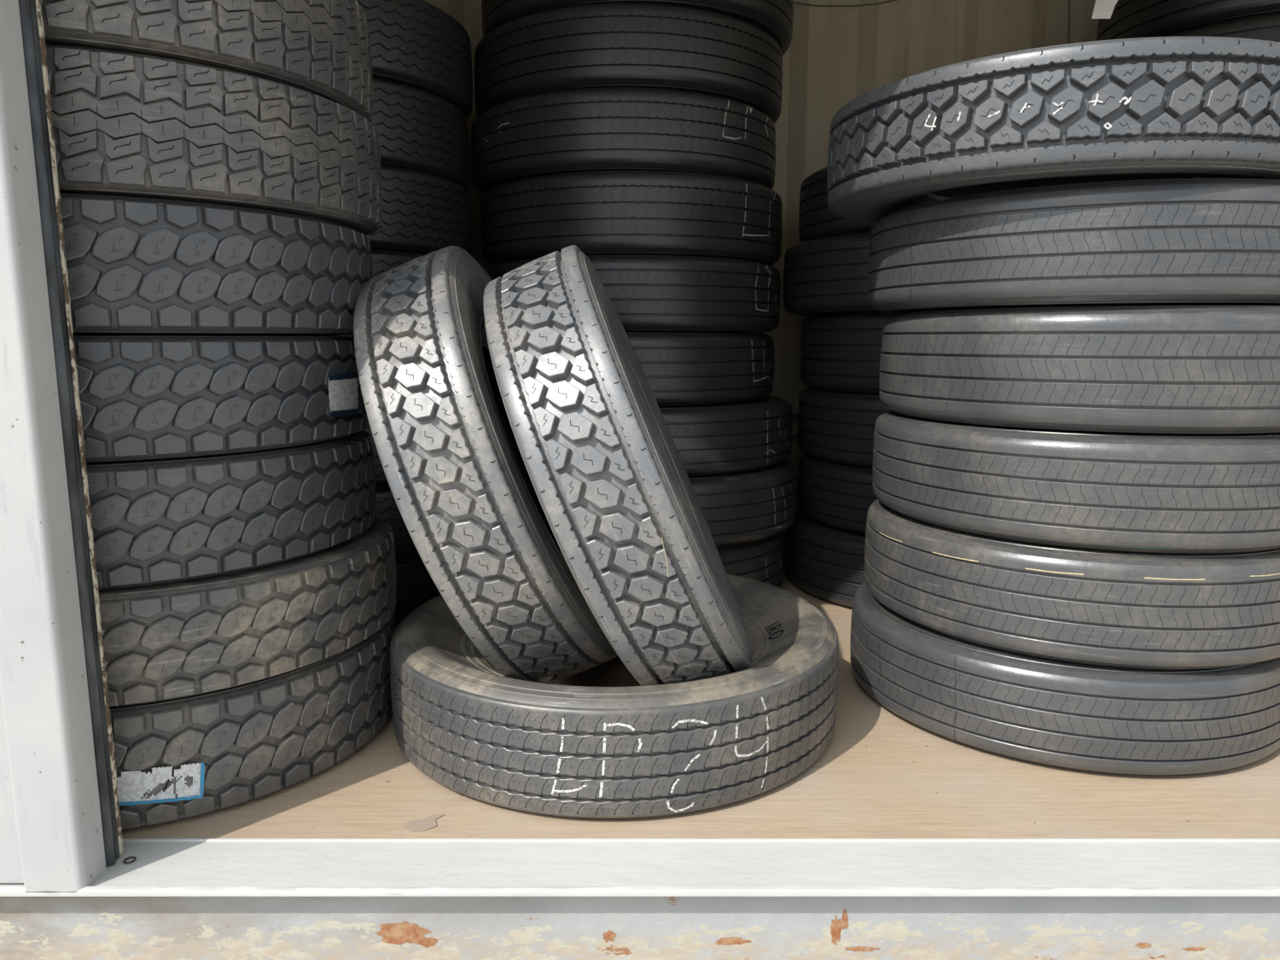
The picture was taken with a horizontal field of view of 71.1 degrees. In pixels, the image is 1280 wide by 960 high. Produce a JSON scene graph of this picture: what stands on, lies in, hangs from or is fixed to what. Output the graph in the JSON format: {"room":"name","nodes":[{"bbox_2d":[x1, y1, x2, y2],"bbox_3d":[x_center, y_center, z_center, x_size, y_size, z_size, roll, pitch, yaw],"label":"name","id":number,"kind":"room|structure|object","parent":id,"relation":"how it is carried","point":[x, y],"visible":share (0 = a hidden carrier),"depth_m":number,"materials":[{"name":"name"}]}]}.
{"room":"tire storage container","nodes":[
{"label":"tire storage container","id":0,"kind":"room"},
{"bbox_2d":[0,681,23,883],"bbox_3d":[-1.817,-0.519,1.309,1.606,2.404,0.018,0,9,0],"label":"wall","id":1,"kind":"structure","parent":0,"point":[11,871],"depth_m":1.47,"materials":[{"name":"white paint"}]},
{"bbox_2d":[0,0,106,892],"bbox_3d":[-0.965,-0.517,1.316,0.099,2.410,0.064,0,9,0],"label":"trim","id":2,"kind":"structure","parent":1,"relation":"attached to","point":[43,676],"depth_m":1.40,"materials":[{"name":"white paint"}]},
{"bbox_2d":[18,0,120,866],"bbox_3d":[-0.933,-0.502,1.369,0.054,2.357,0.036,0,9,0],"label":"trim","id":3,"kind":"structure","parent":1,"relation":"attached to","point":[28,15],"depth_m":1.43,"materials":[{"name":"metal"}]},
{"bbox_2d":[35,0,123,855],"bbox_3d":[-0.930,-0.479,1.398,0.041,2.300,0.013,0,9,0],"label":"trim","id":4,"kind":"structure","parent":1,"relation":"attached to","point":[41,31],"depth_m":1.45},
{"bbox_2d":[0,896,1279,959],"bbox_3d":[0.440,0.815,1.594,6.120,0.291,0.106,0,9,0],"label":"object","id":5,"kind":"structure","parent":1,"relation":"attached to","point":[32,928],"depth_m":1.53,"materials":[{"name":"paint"}]},
{"bbox_2d":[0,838,1279,896],"bbox_3d":[0.440,0.667,1.550,6.120,0.015,0.154,0,9,0],"label":"door sill","id":6,"kind":"structure","parent":1,"relation":"attached to","point":[161,867],"depth_m":1.54,"materials":[{"name":"paint"}]},
{"bbox_2d":[122,855,136,863],"bbox_3d":[-0.888,0.661,1.559,0.020,0.003,0.020,0,9,0],"label":"ring","id":7,"kind":"object","parent":6,"relation":"on","point":[132,857],"visible":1,"depth_m":1.56,"materials":[{"name":"grey"}]},
{"bbox_2d":[375,908,1204,951],"bbox_3d":[0.259,0.770,1.533,1.425,0.081,0.001,0,9,0],"label":"rust patches","id":8,"kind":"object","parent":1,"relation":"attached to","point":[398,933],"depth_m":1.53},
{"bbox_2d":[122,543,1279,838],"bbox_3d":[0.790,0.480,2.816,5.020,0.030,2.408,0,9,0],"label":"floor","id":9,"kind":"structure","parent":0,"point":[881,774],"depth_m":1.75,"materials":[{"name":"brown wood"}]},
{"bbox_2d":[109,614,395,829],"bbox_3d":[-1.090,0.460,2.093,1.010,0.238,1.010,2,9,13],"label":"tire","id":10,"kind":"object","parent":9,"relation":"on","point":[176,759],"visible":0.43,"depth_m":1.73,"materials":[{"name":"rubber"}]},
{"bbox_2d":[98,515,396,706],"bbox_3d":[-1.083,0.235,2.057,1.010,0.213,1.010,-8,12,-41],"label":"tire","id":11,"kind":"object","parent":10,"relation":"on","point":[171,640],"visible":0.47,"depth_m":1.70,"materials":[{"name":"rubber"}]},
{"bbox_2d":[86,430,375,589],"bbox_3d":[-1.124,0.015,2.022,1.010,0.228,1.010,1,9,9],"label":"tire","id":12,"kind":"object","parent":11,"relation":"on","point":[158,520],"visible":0.61,"depth_m":1.67,"materials":[{"name":"rubber"}]},
{"bbox_2d":[73,335,369,462],"bbox_3d":[-1.119,-0.208,1.987,1.014,0.221,1.010,1,9,7],"label":"tire","id":13,"kind":"object","parent":12,"relation":"on","point":[142,397],"visible":0.8,"depth_m":1.63,"materials":[{"name":"rubber"}]},
{"bbox_2d":[59,192,372,335],"bbox_3d":[-1.106,-0.434,1.951,1.010,0.232,1.010,0,9,1],"label":"tire","id":14,"kind":"object","parent":13,"relation":"on","point":[136,265],"visible":0.85,"depth_m":1.59,"materials":[{"name":"rubber"}]},
{"bbox_2d":[45,44,382,235],"bbox_3d":[-1.077,-0.663,1.915,1.010,0.228,1.010,1,9,6],"label":"tire","id":15,"kind":"object","parent":14,"relation":"on","point":[128,125],"visible":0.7,"depth_m":1.54,"materials":[{"name":"rubber"}]},
{"bbox_2d":[40,0,372,122],"bbox_3d":[-1.082,-0.886,1.859,1.010,0.226,1.010,-2,9,-14],"label":"tire","id":16,"kind":"object","parent":15,"relation":"on","point":[322,48],"visible":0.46,"depth_m":1.57,"materials":[{"name":"rubber"}]},
{"bbox_2d":[393,553,440,628],"bbox_3d":[-1.070,0.302,3.116,1.000,0.229,1.000,0,9,-2],"label":"tire","id":17,"kind":"object","parent":9,"relation":"on","point":[416,586],"visible":0.07,"depth_m":2.78,"materials":[{"name":"rubber"}]},
{"bbox_2d":[374,484,418,558],"bbox_3d":[-1.070,0.074,3.079,1.000,0.229,1.000,-7,11,-36],"label":"tire","id":18,"kind":"object","parent":17,"relation":"on","point":[386,509],"visible":0.04,"depth_m":2.71,"materials":[{"name":"rubber"}]},
{"bbox_2d":[363,425,389,485],"bbox_3d":[-1.070,-0.154,3.043,1.000,0.229,1.000,6,11,35],"label":"tire","id":19,"kind":"object","parent":18,"relation":"on","point":[381,479],"visible":0.02,"depth_m":2.65,"materials":[{"name":"rubber"}]},
{"bbox_2d":[332,334,354,336],"bbox_3d":[-1.070,-0.383,3.007,1.000,0.230,1.000,6,11,34],"label":"tire","id":20,"kind":"object","parent":19,"relation":"on","point":[334,334],"visible":0.02,"depth_m":2.56,"materials":[{"name":"rubber"}]},
{"bbox_2d":[371,249,425,277],"bbox_3d":[-1.070,-0.612,2.971,1.000,0.230,1.000,-5,10,-31],"label":"tire","id":21,"kind":"object","parent":20,"relation":"on","point":[382,260],"visible":0.02,"depth_m":2.60,"materials":[{"name":"rubber"}]},
{"bbox_2d":[366,164,472,255],"bbox_3d":[-1.057,-0.843,2.934,1.024,0.235,1.024,-3,9,-17],"label":"tire","id":22,"kind":"object","parent":21,"relation":"on","point":[423,212],"visible":0.29,"depth_m":2.66,"materials":[{"name":"rubber"}]},
{"bbox_2d":[371,76,469,188],"bbox_3d":[-1.062,-1.077,2.897,1.000,0.234,1.000,-2,9,-13],"label":"tire","id":23,"kind":"object","parent":22,"relation":"on","point":[418,130],"visible":0.28,"depth_m":2.63,"materials":[{"name":"rubber"}]},
{"bbox_2d":[354,0,472,119],"bbox_3d":[-1.043,-1.315,2.860,1.024,0.243,1.024,2,9,14],"label":"tire","id":24,"kind":"object","parent":23,"relation":"on","point":[416,43],"visible":0.21,"depth_m":2.59,"materials":[{"name":"rubber"}]},
{"bbox_2d":[401,814,444,831],"bbox_3d":[-0.403,0.644,1.679,0.084,0.002,0.046,-6,11,-31],"label":"flake","id":25,"kind":"object","parent":9,"relation":"on","point":[427,823],"visible":1,"depth_m":1.67,"materials":[{"name":"beige"}]},
{"bbox_2d":[389,573,838,818],"bbox_3d":[-0.058,0.443,2.174,1.054,0.246,1.054,6,11,32],"label":"tire","id":26,"kind":"object","parent":9,"relation":"on","point":[481,733],"visible":0.66,"depth_m":1.72,"materials":[{"name":"rubber"}]},
{"bbox_2d":[353,245,617,683],"bbox_3d":[-0.331,-0.033,2.202,0.578,1.050,1.060,0,9,1],"label":"tire","id":27,"kind":"object","parent":26,"relation":"on","point":[462,487],"visible":0.76,"depth_m":1.74,"materials":[{"name":"rubber"}]},
{"bbox_2d":[483,244,751,686],"bbox_3d":[-0.035,-0.017,2.088,0.594,1.027,1.040,0,9,2],"label":"tire","id":28,"kind":"object","parent":26,"relation":"on","point":[613,486],"visible":0.94,"depth_m":1.63,"materials":[{"name":"rubber"}]},
{"bbox_2d":[716,530,785,587],"bbox_3d":[0.009,0.266,3.333,1.044,0.234,1.044,-1,9,-5],"label":"tire","id":29,"kind":"object","parent":9,"relation":"on","point":[762,560],"visible":0.14,"depth_m":2.98,"materials":[{"name":"rubber"}]},
{"bbox_2d":[687,458,797,546],"bbox_3d":[0.050,0.033,3.296,1.044,0.232,1.044,0,9,1],"label":"tire","id":30,"kind":"object","parent":29,"relation":"on","point":[739,508],"visible":0.31,"depth_m":2.88,"materials":[{"name":"rubber"}]},
{"bbox_2d":[658,395,792,476],"bbox_3d":[0.024,-0.192,3.260,1.044,0.219,1.044,-2,9,-13],"label":"tire","id":31,"kind":"object","parent":30,"relation":"on","point":[717,439],"visible":0.39,"depth_m":2.82,"materials":[{"name":"rubber"}]},
{"bbox_2d":[625,331,773,406],"bbox_3d":[-0.045,-0.414,3.225,1.044,0.228,1.044,6,11,33],"label":"tire","id":32,"kind":"object","parent":31,"relation":"on","point":[678,368],"visible":0.47,"depth_m":2.78,"materials":[{"name":"rubber"}]},
{"bbox_2d":[485,255,780,332],"bbox_3d":[-0.028,-0.641,3.189,1.044,0.227,1.044,-4,10,-25],"label":"tire","id":33,"kind":"object","parent":32,"relation":"on","point":[647,293],"visible":0.61,"depth_m":2.72,"materials":[{"name":"rubber"}]},
{"bbox_2d":[481,170,782,265],"bbox_3d":[-0.028,-0.875,3.152,1.044,0.241,1.044,-6,11,-33],"label":"tire","id":34,"kind":"object","parent":33,"relation":"on","point":[607,212],"visible":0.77,"depth_m":2.69,"materials":[{"name":"rubber"}]},
{"bbox_2d":[471,87,775,194],"bbox_3d":[-0.055,-1.110,3.115,1.044,0.231,1.044,0,9,1],"label":"tire","id":35,"kind":"object","parent":34,"relation":"on","point":[590,129],"visible":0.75,"depth_m":2.66,"materials":[{"name":"rubber"}]},
{"bbox_2d":[474,2,782,123],"bbox_3d":[-0.038,-1.339,3.078,1.044,0.229,1.044,-2,9,-13],"label":"tire","id":36,"kind":"object","parent":35,"relation":"on","point":[611,44],"visible":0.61,"depth_m":2.62,"materials":[{"name":"rubber"}]},
{"bbox_2d":[481,0,793,55],"bbox_3d":[-0.008,-1.571,3.042,1.044,0.236,1.044,-3,9,-17],"label":"tire","id":37,"kind":"object","parent":36,"relation":"on","point":[775,18],"visible":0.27,"depth_m":2.72,"materials":[{"name":"rubber"}]},
{"bbox_2d":[785,507,865,608],"bbox_3d":[1.046,0.259,3.316,1.000,0.251,1.000,-2,9,-15],"label":"tire","id":38,"kind":"object","parent":9,"relation":"on","point":[827,562],"visible":0.22,"depth_m":3.06,"materials":[{"name":"rubber"}]},
{"bbox_2d":[797,453,877,534],"bbox_3d":[1.087,0.022,3.279,1.000,0.225,1.000,-1,9,-6],"label":"tire","id":39,"kind":"object","parent":38,"relation":"on","point":[840,496],"visible":0.29,"depth_m":3.03,"materials":[{"name":"rubber"}]},
{"bbox_2d":[797,387,890,467],"bbox_3d":[1.080,-0.209,3.242,1.000,0.240,1.000,-9,12,-43],"label":"tire","id":40,"kind":"object","parent":39,"relation":"on","point":[838,427],"visible":0.31,"depth_m":2.98,"materials":[{"name":"rubber"}]},
{"bbox_2d":[800,312,896,393],"bbox_3d":[1.081,-0.459,3.203,1.000,0.261,1.000,-9,12,-43],"label":"tire","id":41,"kind":"object","parent":40,"relation":"on","point":[841,352],"visible":0.36,"depth_m":2.94,"materials":[{"name":"rubber"}]},
{"bbox_2d":[783,232,881,315],"bbox_3d":[1.012,-0.709,3.163,1.000,0.241,1.000,2,9,11],"label":"tire","id":42,"kind":"object","parent":41,"relation":"on","point":[827,275],"visible":0.38,"depth_m":2.89,"materials":[{"name":"rubber"}]},
{"bbox_2d":[798,166,872,242],"bbox_3d":[1.063,-0.946,3.126,1.000,0.235,1.000,-1,9,-4],"label":"tire","id":43,"kind":"object","parent":42,"relation":"on","point":[816,221],"visible":0.17,"depth_m":2.97,"materials":[{"name":"rubber"}]},
{"bbox_2d":[849,581,1279,775],"bbox_3d":[1.068,0.429,2.316,1.020,0.229,1.020,-3,10,-20],"label":"tire","id":44,"kind":"object","parent":9,"relation":"on","point":[1030,708],"visible":0.48,"depth_m":1.86,"materials":[{"name":"rubber"}]},
{"bbox_2d":[864,499,1279,669],"bbox_3d":[1.098,0.195,2.279,1.020,0.241,1.020,-1,9,-6],"label":"tire","id":45,"kind":"object","parent":44,"relation":"on","point":[1132,609],"visible":0.64,"depth_m":1.82,"materials":[{"name":"rubber"}]},
{"bbox_2d":[872,409,1279,552],"bbox_3d":[1.109,-0.044,2.241,1.020,0.238,1.020,-6,11,-31],"label":"tire","id":46,"kind":"object","parent":45,"relation":"on","point":[1158,492],"visible":0.73,"depth_m":1.79,"materials":[{"name":"rubber"}]},
{"bbox_2d":[879,305,1279,433],"bbox_3d":[1.117,-0.286,2.202,1.020,0.250,1.020,3,10,19],"label":"tire","id":47,"kind":"object","parent":46,"relation":"on","point":[1129,369],"visible":1,"depth_m":1.76,"materials":[{"name":"rubber"}]},
{"bbox_2d":[867,178,1279,313],"bbox_3d":[1.077,-0.526,2.164,1.020,0.232,1.020,-4,10,-25],"label":"tire","id":48,"kind":"object","parent":47,"relation":"on","point":[1177,241],"visible":0.92,"depth_m":1.72,"materials":[{"name":"rubber"}]},
{"bbox_2d":[827,36,1279,225],"bbox_3d":[0.981,-0.758,2.102,1.060,0.226,1.060,0,9,-2],"label":"tire","id":49,"kind":"object","parent":48,"relation":"on","point":[1154,107],"visible":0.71,"depth_m":1.65,"materials":[{"name":"rubber"}]},
{"bbox_3d":[2.131,0.255,3.402,0.980,0.233,0.980,3,9,17],"label":"tire","id":50,"kind":"object","parent":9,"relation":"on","visible":0},
{"bbox_3d":[2.131,0.023,3.365,0.980,0.233,0.980,-5,10,-28],"label":"tire","id":51,"kind":"object","parent":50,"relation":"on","visible":0},
{"bbox_3d":[2.131,-0.209,3.328,0.980,0.233,0.980,8,12,42],"label":"tire","id":52,"kind":"object","parent":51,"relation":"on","visible":0},
{"bbox_3d":[2.132,-0.441,3.291,0.980,0.233,0.980,2,9,14],"label":"tire","id":53,"kind":"object","parent":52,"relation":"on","visible":0},
{"bbox_3d":[2.132,-0.673,3.255,0.980,0.233,0.980,8,12,41],"label":"tire","id":54,"kind":"object","parent":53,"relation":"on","visible":0},
{"bbox_3d":[2.132,-0.906,3.218,0.980,0.233,0.980,-7,12,-39],"label":"tire","id":55,"kind":"object","parent":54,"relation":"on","visible":0},
{"bbox_3d":[2.132,-1.138,3.181,0.980,0.233,0.981,-2,9,-10],"label":"tire","id":56,"kind":"object","parent":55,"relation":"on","visible":0},
{"bbox_2d":[1091,0,1279,41],"bbox_3d":[1.989,-1.396,3.143,1.266,0.285,0.980,0,9,1],"label":"tire","id":57,"kind":"object","parent":56,"relation":"on","point":[1263,26],"visible":0.03,"depth_m":2.73,"materials":[{"name":"rubber"}]},
{"bbox_2d":[1096,0,1279,40],"bbox_3d":[2.131,-1.602,3.108,0.980,0.233,0.980,2,9,11],"label":"tire","id":58,"kind":"object","parent":57,"relation":"on","point":[1130,19],"visible":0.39,"depth_m":2.89,"materials":[{"name":"rubber"}]},
{"bbox_2d":[423,0,1098,543],"bbox_3d":[0.786,-0.874,3.790,5.212,2.380,0.040,0,9,0],"label":"wall","id":59,"kind":"structure","parent":0,"point":[834,56],"depth_m":3.65,"materials":[{"name":"beige metal"}]},
{"bbox_2d":[793,0,896,6],"bbox_3d":[0.881,-1.938,3.595,0.701,0.071,0.004,0,9,0],"label":"wire","id":60,"kind":"object","parent":59,"relation":"attached to","point":[891,0],"visible":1,"depth_m":3.60,"materials":[{"name":"grey metal"}]},
{"bbox_2d":[1068,0,1070,43],"bbox_3d":[1.753,-1.464,3.670,0.073,1.065,0.004,0,9,0],"label":"cord","id":61,"kind":"object","parent":59,"relation":"hanging from","point":[1068,0],"visible":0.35,"depth_m":3.60,"materials":[{"name":"grey metal"}]}
]}

